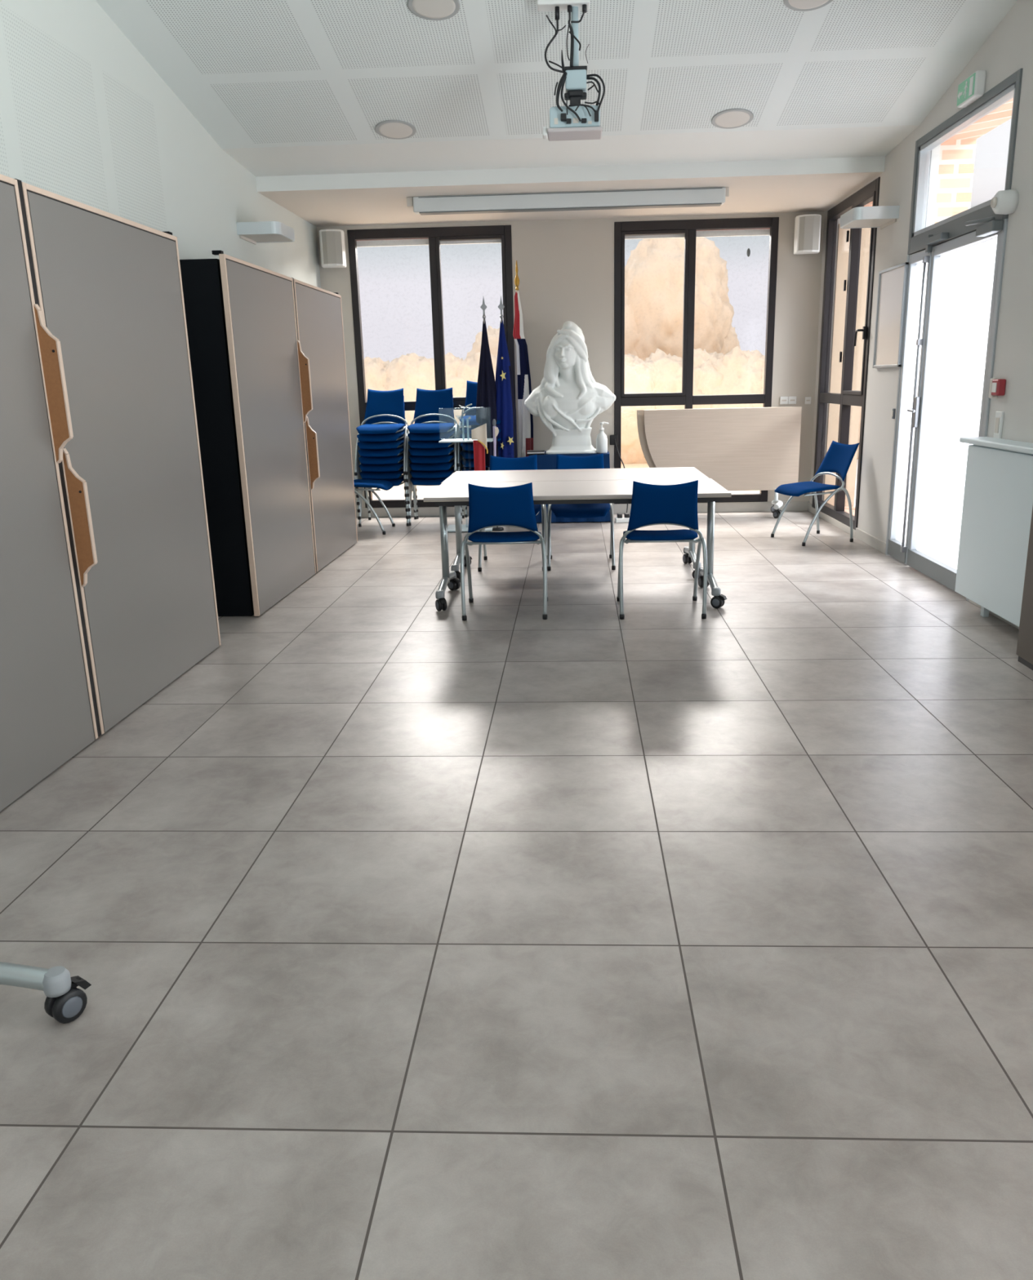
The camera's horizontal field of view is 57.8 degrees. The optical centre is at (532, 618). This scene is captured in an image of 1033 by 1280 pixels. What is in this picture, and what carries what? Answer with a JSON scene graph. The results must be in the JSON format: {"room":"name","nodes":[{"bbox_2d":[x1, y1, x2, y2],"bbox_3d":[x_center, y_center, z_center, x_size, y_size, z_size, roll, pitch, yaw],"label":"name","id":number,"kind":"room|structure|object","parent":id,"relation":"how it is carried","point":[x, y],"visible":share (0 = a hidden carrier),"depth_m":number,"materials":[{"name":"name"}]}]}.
{"room":"community hall","nodes":[
{"label":"community hall","id":0,"kind":"room"},
{"bbox_2d":[0,0,320,288],"bbox_3d":[-2.493,-1.522,3.384,0.300,4.100,12.800,-1,14,3],"label":"wall","id":1,"kind":"structure","parent":0,"point":[86,118],"depth_m":5.09,"materials":[{"name":"white paint"}]},
{"bbox_2d":[235,221,294,244],"bbox_3d":[-2.020,-2.939,7.133,0.320,0.110,0.440,-1,14,3],"label":"wall lamp","id":2,"kind":"object","parent":1,"relation":"attached to","point":[258,232],"visible":1,"depth_m":6.95,"materials":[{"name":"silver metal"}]},
{"bbox_2d":[241,234,291,242],"bbox_3d":[-2.027,-2.908,7.141,0.304,0.006,0.414,-1,14,3],"label":"diffuser","id":3,"kind":"object","parent":2,"relation":"attached to","point":[249,237],"depth_m":7.15,"materials":[{"name":"grey plastic"}]},
{"bbox_2d":[0,511,1032,1279],"bbox_3d":[0.128,0.548,3.643,5.470,0.150,13.100,-1,14,3],"label":"floor","id":4,"kind":"structure","parent":0,"point":[411,940],"depth_m":2.36,"materials":[{"name":"tile"}]},
{"bbox_2d":[0,961,91,1023],"bbox_3d":[-1.345,0.556,1.148,0.639,1.129,1.789,-1,14,3],"label":"table","id":5,"kind":"object","parent":4,"relation":"on","point":[64,1002],"visible":1,"depth_m":2.04,"materials":[{"name":"black plastic"}]},
{"bbox_2d":[0,173,221,811],"bbox_3d":[-1.997,-0.532,3.526,0.617,2.080,2.625,-1,14,3],"label":"cupboard","id":6,"kind":"object","parent":4,"relation":"on","point":[108,597],"visible":1,"depth_m":3.68,"materials":[{"name":"grey"}]},
{"bbox_2d":[179,250,357,616],"bbox_3d":[-1.856,-1.344,6.695,0.617,2.080,2.665,-1,14,3],"label":"cupboard","id":7,"kind":"object","parent":4,"relation":"on","point":[266,346],"visible":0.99,"depth_m":5.83,"materials":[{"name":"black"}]},
{"bbox_2d":[353,476,395,534],"bbox_3d":[-1.616,-1.222,8.795,0.569,0.804,0.505,-1,14,3],"label":"chair","id":8,"kind":"object","parent":4,"relation":"on","point":[369,484],"visible":0.45,"depth_m":8.64,"materials":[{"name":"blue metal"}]},
{"bbox_2d":[358,466,417,526],"bbox_3d":[-1.448,-1.348,9.274,0.505,0.804,0.569,-1,14,3],"label":"chair","id":9,"kind":"object","parent":4,"relation":"on","point":[395,482],"visible":0.23,"depth_m":9.16,"materials":[{"name":"silver metal"}]},
{"bbox_2d":[357,457,416,519],"bbox_3d":[-1.450,-1.416,9.252,0.505,0.804,0.569,-1,14,3],"label":"chair","id":10,"kind":"object","parent":9,"relation":"on","point":[393,474],"visible":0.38,"depth_m":9.00,"materials":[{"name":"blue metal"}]},
{"bbox_2d":[356,424,413,512],"bbox_3d":[-1.452,-1.484,9.230,0.505,0.804,0.569,-1,14,3],"label":"chair","id":11,"kind":"object","parent":10,"relation":"on","point":[390,467],"visible":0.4,"depth_m":8.98,"materials":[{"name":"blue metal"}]},
{"bbox_2d":[356,442,413,505],"bbox_3d":[-1.453,-1.553,9.209,0.505,0.804,0.569,-1,14,3],"label":"chair","id":12,"kind":"object","parent":11,"relation":"on","point":[386,460],"visible":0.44,"depth_m":8.96,"materials":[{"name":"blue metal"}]},
{"bbox_2d":[355,410,413,497],"bbox_3d":[-1.455,-1.621,9.187,0.505,0.804,0.569,-1,14,3],"label":"chair","id":13,"kind":"object","parent":12,"relation":"on","point":[394,451],"visible":0.31,"depth_m":8.94,"materials":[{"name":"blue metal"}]},
{"bbox_2d":[355,423,406,489],"bbox_3d":[-1.457,-1.689,9.166,0.505,0.804,0.569,-1,14,3],"label":"chair","id":14,"kind":"object","parent":13,"relation":"on","point":[391,444],"visible":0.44,"depth_m":8.92,"materials":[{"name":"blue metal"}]},
{"bbox_2d":[355,395,408,482],"bbox_3d":[-1.458,-1.758,9.144,0.505,0.804,0.569,-1,14,3],"label":"chair","id":15,"kind":"object","parent":14,"relation":"on","point":[381,420],"visible":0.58,"depth_m":8.98,"materials":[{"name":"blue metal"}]},
{"bbox_2d":[354,387,408,475],"bbox_3d":[-1.460,-1.826,9.123,0.505,0.804,0.569,-1,14,3],"label":"chair","id":16,"kind":"object","parent":15,"relation":"on","point":[379,403],"visible":0.85,"depth_m":9.23,"materials":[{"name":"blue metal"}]},
{"bbox_2d":[408,476,464,525],"bbox_3d":[-0.963,-1.360,9.280,0.505,0.804,0.569,-1,14,3],"label":"chair","id":17,"kind":"object","parent":4,"relation":"on","point":[416,482],"visible":0.26,"depth_m":9.04,"materials":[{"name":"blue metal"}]},
{"bbox_2d":[408,457,463,518],"bbox_3d":[-0.964,-1.428,9.258,0.505,0.804,0.569,-1,14,3],"label":"chair","id":18,"kind":"object","parent":17,"relation":"on","point":[439,473],"visible":0.31,"depth_m":9.01,"materials":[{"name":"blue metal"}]},
{"bbox_2d":[408,448,453,511],"bbox_3d":[-0.966,-1.496,9.237,0.505,0.804,0.569,-1,14,3],"label":"chair","id":19,"kind":"object","parent":18,"relation":"on","point":[414,466],"visible":0.29,"depth_m":8.98,"materials":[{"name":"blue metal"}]},
{"bbox_2d":[407,442,453,504],"bbox_3d":[-0.968,-1.563,9.216,0.505,0.804,0.569,-1,14,3],"label":"chair","id":20,"kind":"object","parent":19,"relation":"on","point":[446,458],"visible":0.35,"depth_m":8.96,"materials":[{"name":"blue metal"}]},
{"bbox_2d":[407,434,453,497],"bbox_3d":[-0.969,-1.631,9.194,0.505,0.804,0.569,-1,14,3],"label":"chair","id":21,"kind":"object","parent":20,"relation":"on","point":[444,451],"visible":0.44,"depth_m":8.95,"materials":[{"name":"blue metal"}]},
{"bbox_2d":[406,422,457,489],"bbox_3d":[-0.971,-1.699,9.173,0.505,0.804,0.569,-1,14,3],"label":"chair","id":22,"kind":"object","parent":21,"relation":"on","point":[413,444],"visible":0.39,"depth_m":8.92,"materials":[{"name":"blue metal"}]},
{"bbox_2d":[405,395,457,482],"bbox_3d":[-0.973,-1.767,9.151,0.505,0.804,0.569,-1,14,3],"label":"chair","id":23,"kind":"object","parent":22,"relation":"on","point":[431,419],"visible":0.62,"depth_m":9.01,"materials":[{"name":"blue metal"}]},
{"bbox_2d":[405,387,458,475],"bbox_3d":[-0.974,-1.835,9.130,0.505,0.804,0.569,-1,14,3],"label":"chair","id":24,"kind":"object","parent":23,"relation":"on","point":[428,402],"visible":0.87,"depth_m":9.24,"materials":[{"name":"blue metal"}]},
{"bbox_2d":[461,505,466,524],"bbox_3d":[-0.465,-1.382,9.324,0.505,0.804,0.569,-1,14,3],"label":"chair","id":25,"kind":"object","parent":4,"relation":"on","point":[464,506],"visible":0.05,"depth_m":9.60,"materials":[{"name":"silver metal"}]},
{"bbox_2d":[460,465,487,515],"bbox_3d":[-0.467,-1.459,9.301,0.505,0.804,0.569,-1,14,3],"label":"chair","id":26,"kind":"object","parent":25,"relation":"on","point":[468,468],"visible":0.09,"depth_m":9.10,"materials":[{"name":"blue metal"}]},
{"bbox_2d":[460,457,488,507],"bbox_3d":[-0.469,-1.535,9.277,0.505,0.804,0.569,-1,14,3],"label":"chair","id":27,"kind":"object","parent":26,"relation":"on","point":[466,462],"visible":0.12,"depth_m":9.03,"materials":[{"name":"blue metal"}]},
{"bbox_2d":[460,448,501,471],"bbox_3d":[-0.471,-1.612,9.253,0.505,0.804,0.569,-1,14,3],"label":"chair","id":28,"kind":"object","parent":27,"relation":"on","point":[464,454],"visible":0.2,"depth_m":9.02,"materials":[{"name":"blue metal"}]},
{"bbox_2d":[460,442,501,469],"bbox_3d":[-0.473,-1.688,9.230,0.505,0.804,0.569,-1,14,3],"label":"chair","id":29,"kind":"object","parent":28,"relation":"on","point":[468,446],"visible":0.19,"depth_m":8.98,"materials":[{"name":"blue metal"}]},
{"bbox_2d":[459,432,501,471],"bbox_3d":[-0.474,-1.765,9.206,0.505,0.804,0.569,-1,14,3],"label":"chair","id":30,"kind":"object","parent":29,"relation":"on","point":[465,434],"visible":0.1,"depth_m":9.02,"materials":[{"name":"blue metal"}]},
{"bbox_2d":[457,408,500,471],"bbox_3d":[-0.476,-1.841,9.182,0.505,0.804,0.569,-1,14,3],"label":"chair","id":31,"kind":"object","parent":30,"relation":"on","point":[472,412],"visible":0.18,"depth_m":9.05,"materials":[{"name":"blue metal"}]},
{"bbox_2d":[456,380,500,466],"bbox_3d":[-0.478,-1.918,9.159,0.505,0.804,0.569,-1,14,3],"label":"chair","id":32,"kind":"object","parent":31,"relation":"on","point":[471,387],"visible":0.31,"depth_m":9.27,"materials":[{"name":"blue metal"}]},
{"bbox_2d":[438,403,493,532],"bbox_3d":[-0.600,-1.405,8.703,0.490,1.161,0.400,-1,14,3],"label":"lectern","id":33,"kind":"object","parent":4,"relation":"on","point":[451,528],"visible":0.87,"depth_m":8.55,"materials":[{"name":"plastic"}]},
{"bbox_2d":[438,438,493,442],"bbox_3d":[-0.603,-1.651,8.676,0.490,0.014,0.330,-1,14,3],"label":"shelf","id":34,"kind":"object","parent":33,"relation":"attached to","point":[456,440],"depth_m":8.55,"materials":[{"name":"clear plastic"}]},
{"bbox_2d":[471,423,488,471],"bbox_3d":[-0.473,-1.474,8.510,0.145,0.585,0.048,-1,14,3],"label":"flag","id":35,"kind":"object","parent":33,"relation":"hanging from","point":[479,433],"visible":0.84,"depth_m":8.49,"materials":[{"name":"red fabric"}]},
{"bbox_2d":[475,297,498,470],"bbox_3d":[-0.431,-1.955,8.904,0.214,2.120,0.201,-12,18,-36],"label":"flag","id":36,"kind":"object","parent":4,"relation":"on","point":[486,401],"visible":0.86,"depth_m":8.82,"materials":[{"name":"black fabric"}]},
{"bbox_2d":[492,418,503,530],"bbox_3d":[-0.337,-1.321,8.634,0.120,1.020,0.120,-1,14,3],"label":"tassel","id":37,"kind":"object","parent":4,"relation":"on","point":[495,430],"visible":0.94,"depth_m":8.55,"materials":[{"name":"grey"}]},
{"bbox_2d":[460,482,547,621],"bbox_3d":[-0.166,-0.432,5.579,0.505,0.804,0.569,-1,14,2],"label":"chair","id":38,"kind":"object","parent":4,"relation":"on","point":[510,506],"visible":1,"depth_m":5.36,"materials":[{"name":"blue fabric"}]},
{"bbox_2d":[495,295,517,457],"bbox_3d":[-0.256,-1.962,8.915,0.236,2.120,0.201,12,19,41],"label":"flag","id":39,"kind":"object","parent":4,"relation":"on","point":[505,401],"visible":0.83,"depth_m":8.85,"materials":[{"name":"blue fabric"}]},
{"bbox_2d":[477,454,546,571],"bbox_3d":[-0.148,-0.797,7.006,0.505,0.804,0.569,-1,14,3],"label":"chair","id":40,"kind":"object","parent":4,"relation":"on","point":[527,463],"visible":0.29,"depth_m":7.15,"materials":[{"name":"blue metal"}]},
{"bbox_2d":[512,260,533,457],"bbox_3d":[-0.125,-2.213,9.198,0.198,2.460,0.198,-14,19,-41],"label":"flag","id":41,"kind":"object","parent":4,"relation":"on","point":[524,387],"visible":0.88,"depth_m":9.14,"materials":[{"name":"multicoloured fabric"}]},
{"bbox_2d":[528,450,610,522],"bbox_3d":[0.368,-1.312,9.252,0.822,0.648,0.534,-1,14,3],"label":"display stand","id":42,"kind":"object","parent":4,"relation":"on","point":[546,461],"visible":0.24,"depth_m":8.97,"materials":[{"name":"blue fabric"}]},
{"bbox_2d":[526,449,544,454],"bbox_3d":[0.034,-1.599,9.018,0.170,0.036,0.120,-1,14,3],"label":"tray","id":43,"kind":"object","parent":42,"relation":"on","point":[531,451],"visible":0.99,"depth_m":8.96,"materials":[{"name":"silver plastic"}]},
{"bbox_2d":[524,320,615,453],"bbox_3d":[0.361,-2.208,8.966,0.883,1.227,0.403,-1,14,3],"label":"bust","id":44,"kind":"object","parent":42,"relation":"on","point":[568,397],"visible":0.99,"depth_m":8.88,"materials":[{"name":"white"}]},
{"bbox_2d":[595,422,608,453],"bbox_3d":[0.666,-1.735,8.975,0.108,0.294,0.108,-12,18,-37],"label":"pump bottle","id":45,"kind":"object","parent":42,"relation":"on","point":[601,439],"visible":0.99,"depth_m":8.95,"materials":[{"name":"white plastic"}]},
{"bbox_2d":[440,466,708,580],"bbox_3d":[0.308,-0.672,6.676,1.789,0.704,0.810,-1,14,3],"label":"table","id":46,"kind":"object","parent":4,"relation":"on","point":[676,473],"visible":0.57,"depth_m":6.59,"materials":[{"name":"beige laminate"}]},
{"bbox_2d":[422,478,731,611],"bbox_3d":[0.283,-0.469,5.881,1.789,0.704,0.810,-1,14,3],"label":"table","id":47,"kind":"object","parent":4,"relation":"on","point":[594,491],"visible":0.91,"depth_m":5.76,"materials":[{"name":"beige laminate"}]},
{"bbox_2d":[546,453,615,570],"bbox_3d":[0.360,-0.802,6.982,0.505,0.804,0.569,-1,14,3],"label":"chair","id":48,"kind":"object","parent":4,"relation":"on","point":[596,461],"visible":0.67,"depth_m":6.88,"materials":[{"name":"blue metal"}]},
{"bbox_2d":[613,439,627,512],"bbox_3d":[0.901,-1.388,9.303,0.112,0.761,0.439,-2,14,-3],"label":"power cable","id":49,"kind":"object","parent":4,"relation":"on","point":[614,439],"visible":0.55,"depth_m":9.34,"materials":[{"name":"black plastic"}]},
{"bbox_2d":[614,512,629,522],"bbox_3d":[0.923,-0.973,9.056,0.240,0.085,0.070,-2,14,-3],"label":"power strip","id":50,"kind":"object","parent":4,"relation":"on","point":[626,516],"visible":0.63,"depth_m":9.02,"materials":[{"name":"white plastic"}]},
{"bbox_2d":[616,480,706,619],"bbox_3d":[0.759,-0.438,5.521,0.505,0.804,0.569,0,14,3],"label":"chair","id":51,"kind":"object","parent":4,"relation":"on","point":[651,504],"visible":1,"depth_m":5.30,"materials":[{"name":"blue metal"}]},
{"bbox_2d":[636,406,801,518],"bbox_3d":[1.839,-1.520,9.174,1.600,1.044,0.466,-1,14,3],"label":"table","id":52,"kind":"object","parent":4,"relation":"on","point":[743,448],"visible":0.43,"depth_m":9.26,"materials":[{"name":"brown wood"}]},
{"bbox_2d":[770,440,858,546],"bbox_3d":[2.365,-1.056,7.804,0.569,0.804,0.505,-6,15,-17],"label":"chair","id":53,"kind":"object","parent":4,"relation":"on","point":[838,457],"visible":1,"depth_m":7.74,"materials":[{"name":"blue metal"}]},
{"bbox_2d":[954,436,1032,626],"bbox_3d":[2.516,-0.329,4.578,0.160,0.985,1.950,-1,14,3],"label":"radiator cover","id":54,"kind":"object","parent":4,"relation":"on","point":[997,502],"visible":0.98,"depth_m":5.00,"materials":[{"name":"white metal"}]},
{"bbox_2d":[1015,506,1032,670],"bbox_3d":[2.419,-0.062,3.674,0.273,0.920,1.460,-1,14,3],"label":"base cabinet","id":55,"kind":"object","parent":4,"relation":"on","point":[1024,640],"visible":1,"depth_m":4.37,"materials":[{"name":"brown laminate"}]},
{"bbox_2d":[95,0,1017,226],"bbox_3d":[0.053,-2.887,2.766,5.470,1.258,13.100,-1,14,3],"label":"ceiling","id":56,"kind":"structure","parent":0,"point":[296,92],"depth_m":5.88,"materials":[{"name":"white paint"}]},
{"bbox_2d":[374,120,416,139],"bbox_3d":[-0.933,-3.337,6.383,0.279,0.063,0.274,0,14,6],"label":"ceiling light","id":57,"kind":"object","parent":56,"relation":"attached to","point":[390,129],"visible":1,"depth_m":6.37,"materials":[{"name":"grey plastic"}]},
{"bbox_2d":[378,122,412,137],"bbox_3d":[-0.933,-3.334,6.383,0.259,0.009,0.259,-1,3,3],"label":"diffuser","id":58,"kind":"object","parent":57,"relation":"attached to","point":[388,130],"depth_m":6.38,"materials":[{"name":"grey plastic"}]},
{"bbox_2d":[407,0,460,20],"bbox_3d":[-0.523,-3.261,4.968,0.279,0.063,0.274,0,14,6],"label":"ceiling light","id":59,"kind":"object","parent":56,"relation":"attached to","point":[431,10],"visible":1,"depth_m":4.99,"materials":[{"name":"grey plastic"}]},
{"bbox_2d":[406,186,728,215],"bbox_3d":[0.282,-3.438,7.707,2.645,0.130,0.113,-1,14,3],"label":"projection screen","id":60,"kind":"object","parent":56,"relation":"attached to","point":[709,196],"depth_m":7.66,"materials":[{"name":"white paint"}]},
{"bbox_2d":[537,0,604,141],"bbox_3d":[0.211,-2.974,5.035,0.351,0.710,0.311,-1,14,3],"label":"ceiling projector","id":61,"kind":"object","parent":56,"relation":"hanging from","point":[577,121],"visible":1,"depth_m":4.96,"materials":[{"name":"white plastic"}]},
{"bbox_2d":[546,126,602,141],"bbox_3d":[0.232,-2.644,5.102,0.296,0.021,0.204,-1,14,3],"label":"tray","id":62,"kind":"object","parent":61,"relation":"on","point":[553,133],"depth_m":5.05,"materials":[{"name":"grey"}]},
{"bbox_2d":[711,108,753,128],"bbox_3d":[1.345,-3.360,6.286,0.279,0.063,0.274,0,14,6],"label":"ceiling light","id":63,"kind":"object","parent":56,"relation":"attached to","point":[730,118],"visible":1,"depth_m":6.27,"materials":[{"name":"grey plastic"}]},
{"bbox_2d":[715,111,749,127],"bbox_3d":[1.345,-3.357,6.286,0.259,0.009,0.259,-1,3,3],"label":"diffuser","id":64,"kind":"object","parent":63,"relation":"attached to","point":[722,118],"depth_m":6.28,"materials":[{"name":"grey plastic"}]},
{"bbox_2d":[782,0,832,11],"bbox_3d":[1.467,-3.284,4.925,0.279,0.063,0.274,0,14,6],"label":"ceiling light","id":65,"kind":"object","parent":56,"relation":"attached to","point":[795,5],"visible":1,"depth_m":5.00,"materials":[{"name":"grey plastic"}]},
{"bbox_2d":[787,0,828,8],"bbox_3d":[1.467,-3.281,4.926,0.259,0.009,0.259,-1,3,3],"label":"diffuser","id":66,"kind":"object","parent":65,"relation":"attached to","point":[792,4],"depth_m":5.00,"materials":[{"name":"grey plastic"}]},
{"bbox_2d":[316,211,824,508],"bbox_3d":[0.358,-3.099,9.311,4.870,4.100,0.300,-1,14,3],"label":"wall","id":67,"kind":"structure","parent":0,"point":[566,267],"depth_m":9.14,"materials":[{"name":"beige paint"}]},
{"bbox_2d":[319,229,346,267],"bbox_3d":[-1.919,-3.552,8.999,0.230,0.330,0.256,-2,14,-4],"label":"wall speaker","id":68,"kind":"object","parent":67,"relation":"attached to","point":[332,246],"visible":1,"depth_m":8.89,"materials":[{"name":"white plastic"}]},
{"bbox_2d":[321,231,342,263],"bbox_3d":[-1.904,-3.525,8.893,0.183,0.290,0.036,-2,14,-4],"label":"grille","id":69,"kind":"object","parent":68,"relation":"attached to","point":[331,241],"depth_m":8.88,"materials":[{"name":"grey"}]},
{"bbox_2d":[346,225,515,507],"bbox_3d":[-0.964,-2.495,9.536,1.595,2.735,0.358,-1,14,3],"label":"window","id":70,"kind":"structure","parent":67,"relation":"in","point":[433,237],"depth_m":9.17,"materials":[{"name":"brown metal"}]},
{"bbox_2d":[355,501,809,517],"bbox_3d":[0.394,-1.121,9.654,4.870,0.098,0.014,-1,14,3],"label":"baseboard","id":71,"kind":"structure","parent":67,"relation":"attached to","point":[793,505],"depth_m":9.59,"materials":[{"name":"tile"}]},
{"bbox_2d":[609,435,617,444],"bbox_3d":[0.823,-1.801,9.445,0.080,0.100,0.024,-1,14,3],"label":"adapter","id":72,"kind":"object","parent":67,"relation":"attached to","point":[612,437],"visible":1,"depth_m":9.43,"materials":[{"name":"black plastic"}]},
{"bbox_2d":[613,217,778,503],"bbox_3d":[1.600,-2.520,9.416,1.560,2.735,0.358,-1,14,3],"label":"window","id":73,"kind":"structure","parent":67,"relation":"in","point":[689,229],"depth_m":9.12,"materials":[{"name":"brown metal"}]},
{"bbox_2d":[746,248,750,257],"bbox_3d":[2.082,-3.522,9.003,0.034,0.078,0.002,-1,14,3],"label":"sticker","id":74,"kind":"object","parent":73,"relation":"attached to","point":[748,252],"visible":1,"depth_m":9.00,"materials":[{"name":"grey plastic"}]},
{"bbox_2d":[779,395,795,404],"bbox_3d":[2.542,-2.165,9.290,0.160,0.075,0.016,-1,14,3],"label":"wall socket","id":75,"kind":"object","parent":67,"relation":"attached to","point":[783,400],"visible":1,"depth_m":9.29,"materials":[{"name":"white plastic"}]},
{"bbox_2d":[793,213,821,254],"bbox_3d":[2.582,-3.602,8.786,0.230,0.330,0.256,1,15,9],"label":"wall speaker","id":76,"kind":"object","parent":67,"relation":"attached to","point":[806,237],"visible":1,"depth_m":8.68,"materials":[{"name":"white plastic"}]},
{"bbox_2d":[797,216,819,250],"bbox_3d":[2.570,-3.574,8.680,0.183,0.290,0.036,1,15,9],"label":"grille","id":77,"kind":"object","parent":76,"relation":"attached to","point":[808,227],"depth_m":8.67,"materials":[{"name":"grey"}]},
{"bbox_2d":[804,396,810,404],"bbox_3d":[2.736,-2.162,9.282,0.058,0.070,0.016,-1,14,3],"label":"light switch","id":78,"kind":"object","parent":67,"relation":"attached to","point":[807,399],"visible":1,"depth_m":9.28,"materials":[{"name":"white plastic"}]},
{"bbox_2d":[808,0,1032,542],"bbox_3d":[2.571,-1.572,3.146,0.100,4.100,12.800,-1,14,3],"label":"wall","id":79,"kind":"structure","parent":0,"point":[1008,49],"depth_m":5.30,"materials":[{"name":"paint"}]},
{"bbox_2d":[811,177,879,529],"bbox_3d":[2.751,-2.271,8.322,0.154,2.765,1.520,-1,14,3],"label":"window","id":80,"kind":"structure","parent":79,"relation":"in","point":[847,397],"depth_m":8.23,"materials":[{"name":"brown metal"}]},
{"bbox_2d":[839,205,899,229],"bbox_3d":[2.531,-3.019,7.055,0.320,0.110,0.440,-1,14,3],"label":"wall lamp","id":81,"kind":"object","parent":79,"relation":"attached to","point":[880,216],"visible":1,"depth_m":6.88,"materials":[{"name":"silver metal"}]},
{"bbox_2d":[842,218,893,227],"bbox_3d":[2.539,-2.988,7.062,0.304,0.006,0.414,-1,14,3],"label":"diffuser","id":82,"kind":"object","parent":81,"relation":"attached to","point":[846,223],"depth_m":7.06,"materials":[{"name":"grey plastic"}]},
{"bbox_2d":[822,144,940,497],"bbox_3d":[2.679,-1.114,3.646,0.060,2.960,11.270,-1,14,3],"label":"trim","id":83,"kind":"structure","parent":79,"relation":"attached to","point":[935,151],"depth_m":6.53,"materials":[{"name":"white paint"}]},
{"bbox_2d":[872,262,908,368],"bbox_3d":[2.681,-2.251,7.007,0.030,0.720,0.600,-1,14,3],"label":"notice board","id":84,"kind":"object","parent":79,"relation":"attached to","point":[892,281],"visible":1,"depth_m":6.98,"materials":[{"name":"grey metal"}]},
{"bbox_2d":[891,408,895,418],"bbox_3d":[2.693,-1.526,6.976,0.017,0.075,0.036,-1,14,3],"label":"door contact","id":85,"kind":"structure","parent":79,"relation":"in","point":[893,409],"depth_m":6.96,"materials":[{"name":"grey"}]},
{"bbox_2d":[807,502,1018,630],"bbox_3d":[2.550,0.410,3.500,0.014,0.085,12.500,-1,14,3],"label":"baseboard","id":86,"kind":"structure","parent":79,"relation":"attached to","point":[859,534],"depth_m":7.73,"materials":[{"name":"tile"}]},
{"bbox_2d":[884,68,1022,600],"bbox_3d":[2.641,-1.699,6.061,0.212,2.900,1.570,-1,14,3],"label":"door","id":87,"kind":"structure","parent":79,"relation":"in","point":[955,265],"depth_m":6.11,"materials":[{"name":"glass"}]},
{"bbox_2d":[956,70,986,107],"bbox_3d":[2.584,-3.115,5.509,0.066,0.134,0.260,-1,14,3],"label":"exit sign","id":88,"kind":"object","parent":79,"relation":"attached to","point":[972,87],"visible":1,"depth_m":5.44,"materials":[{"name":"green plastic"}]},
{"bbox_2d":[988,377,1005,398],"bbox_3d":[2.598,-1.288,5.234,0.048,0.110,0.127,-1,14,3],"label":"button","id":89,"kind":"object","parent":79,"relation":"attached to","point":[997,386],"visible":1,"depth_m":5.19,"materials":[{"name":"red plastic"}]},
{"bbox_2d":[992,411,1003,438],"bbox_3d":[2.617,-1.084,5.253,0.017,0.150,0.081,-1,14,3],"label":"light switch","id":90,"kind":"object","parent":79,"relation":"attached to","point":[998,415],"visible":0.93,"depth_m":5.23,"materials":[{"name":"white plastic"}]},
{"bbox_2d":[990,189,1018,214],"bbox_3d":[2.546,-2.252,5.060,0.116,0.124,0.124,-1,14,3],"label":"emergency light","id":91,"kind":"object","parent":79,"relation":"attached to","point":[1004,202],"visible":1,"depth_m":5.02,"materials":[{"name":"white plastic"}]},
{"bbox_2d":[844,97,1013,515],"bbox_3d":[2.801,-1.575,3.135,0.240,4.100,12.800,-1,14,3],"label":"wall","id":92,"kind":"structure","parent":0,"point":[957,153],"depth_m":6.49,"materials":[{"name":"orange brick"}]},
{"bbox_2d":[822,223,871,506],"bbox_3d":[3.042,-2.401,9.050,0.299,2.645,0.020,-1,14,3],"label":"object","id":93,"kind":"structure","parent":92,"relation":"attached to","point":[842,251],"depth_m":8.98,"materials":[{"name":"beige"}]},
{"label":"outside","id":94,"kind":"structure","parent":0,"visible":0},
{"bbox_2d":[372,462,759,499],"bbox_3d":[-17.229,-7.289,36.118,43.040,0.200,52.050,-1,14,3],"label":"ground","id":95,"kind":"structure","parent":94,"point":[396,492],"depth_m":12.37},
{"bbox_2d":[462,325,499,360],"bbox_3d":[-0.508,-4.172,17.635,2.477,2.597,1.310,-2,14,-2],"label":"tree","id":96,"kind":"object","parent":95,"relation":"on","point":[492,333],"visible":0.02,"depth_m":17.10,"materials":[{"name":"beige plant"}]},
{"bbox_2d":[364,346,861,463],"bbox_3d":[0.404,-3.444,15.992,11.489,2.298,1.209,-1,14,3],"label":"hedge","id":97,"kind":"object","parent":95,"relation":"on","point":[738,371],"visible":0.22,"depth_m":15.50,"materials":[{"name":"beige plant"}]},
{"bbox_2d":[624,236,740,360],"bbox_3d":[2.465,-5.019,17.459,2.879,4.532,1.754,1,14,7],"label":"tree","id":98,"kind":"object","parent":95,"relation":"on","point":[654,271],"visible":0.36,"depth_m":16.65,"materials":[{"name":"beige plant"}]},
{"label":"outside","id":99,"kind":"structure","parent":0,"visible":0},
{"bbox_2d":[853,458,857,506],"bbox_3d":[22.295,-5.204,24.587,36.960,0.190,72.000,-1,14,3],"label":"path","id":100,"kind":"structure","parent":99,"point":[857,459],"depth_m":12.35,"materials":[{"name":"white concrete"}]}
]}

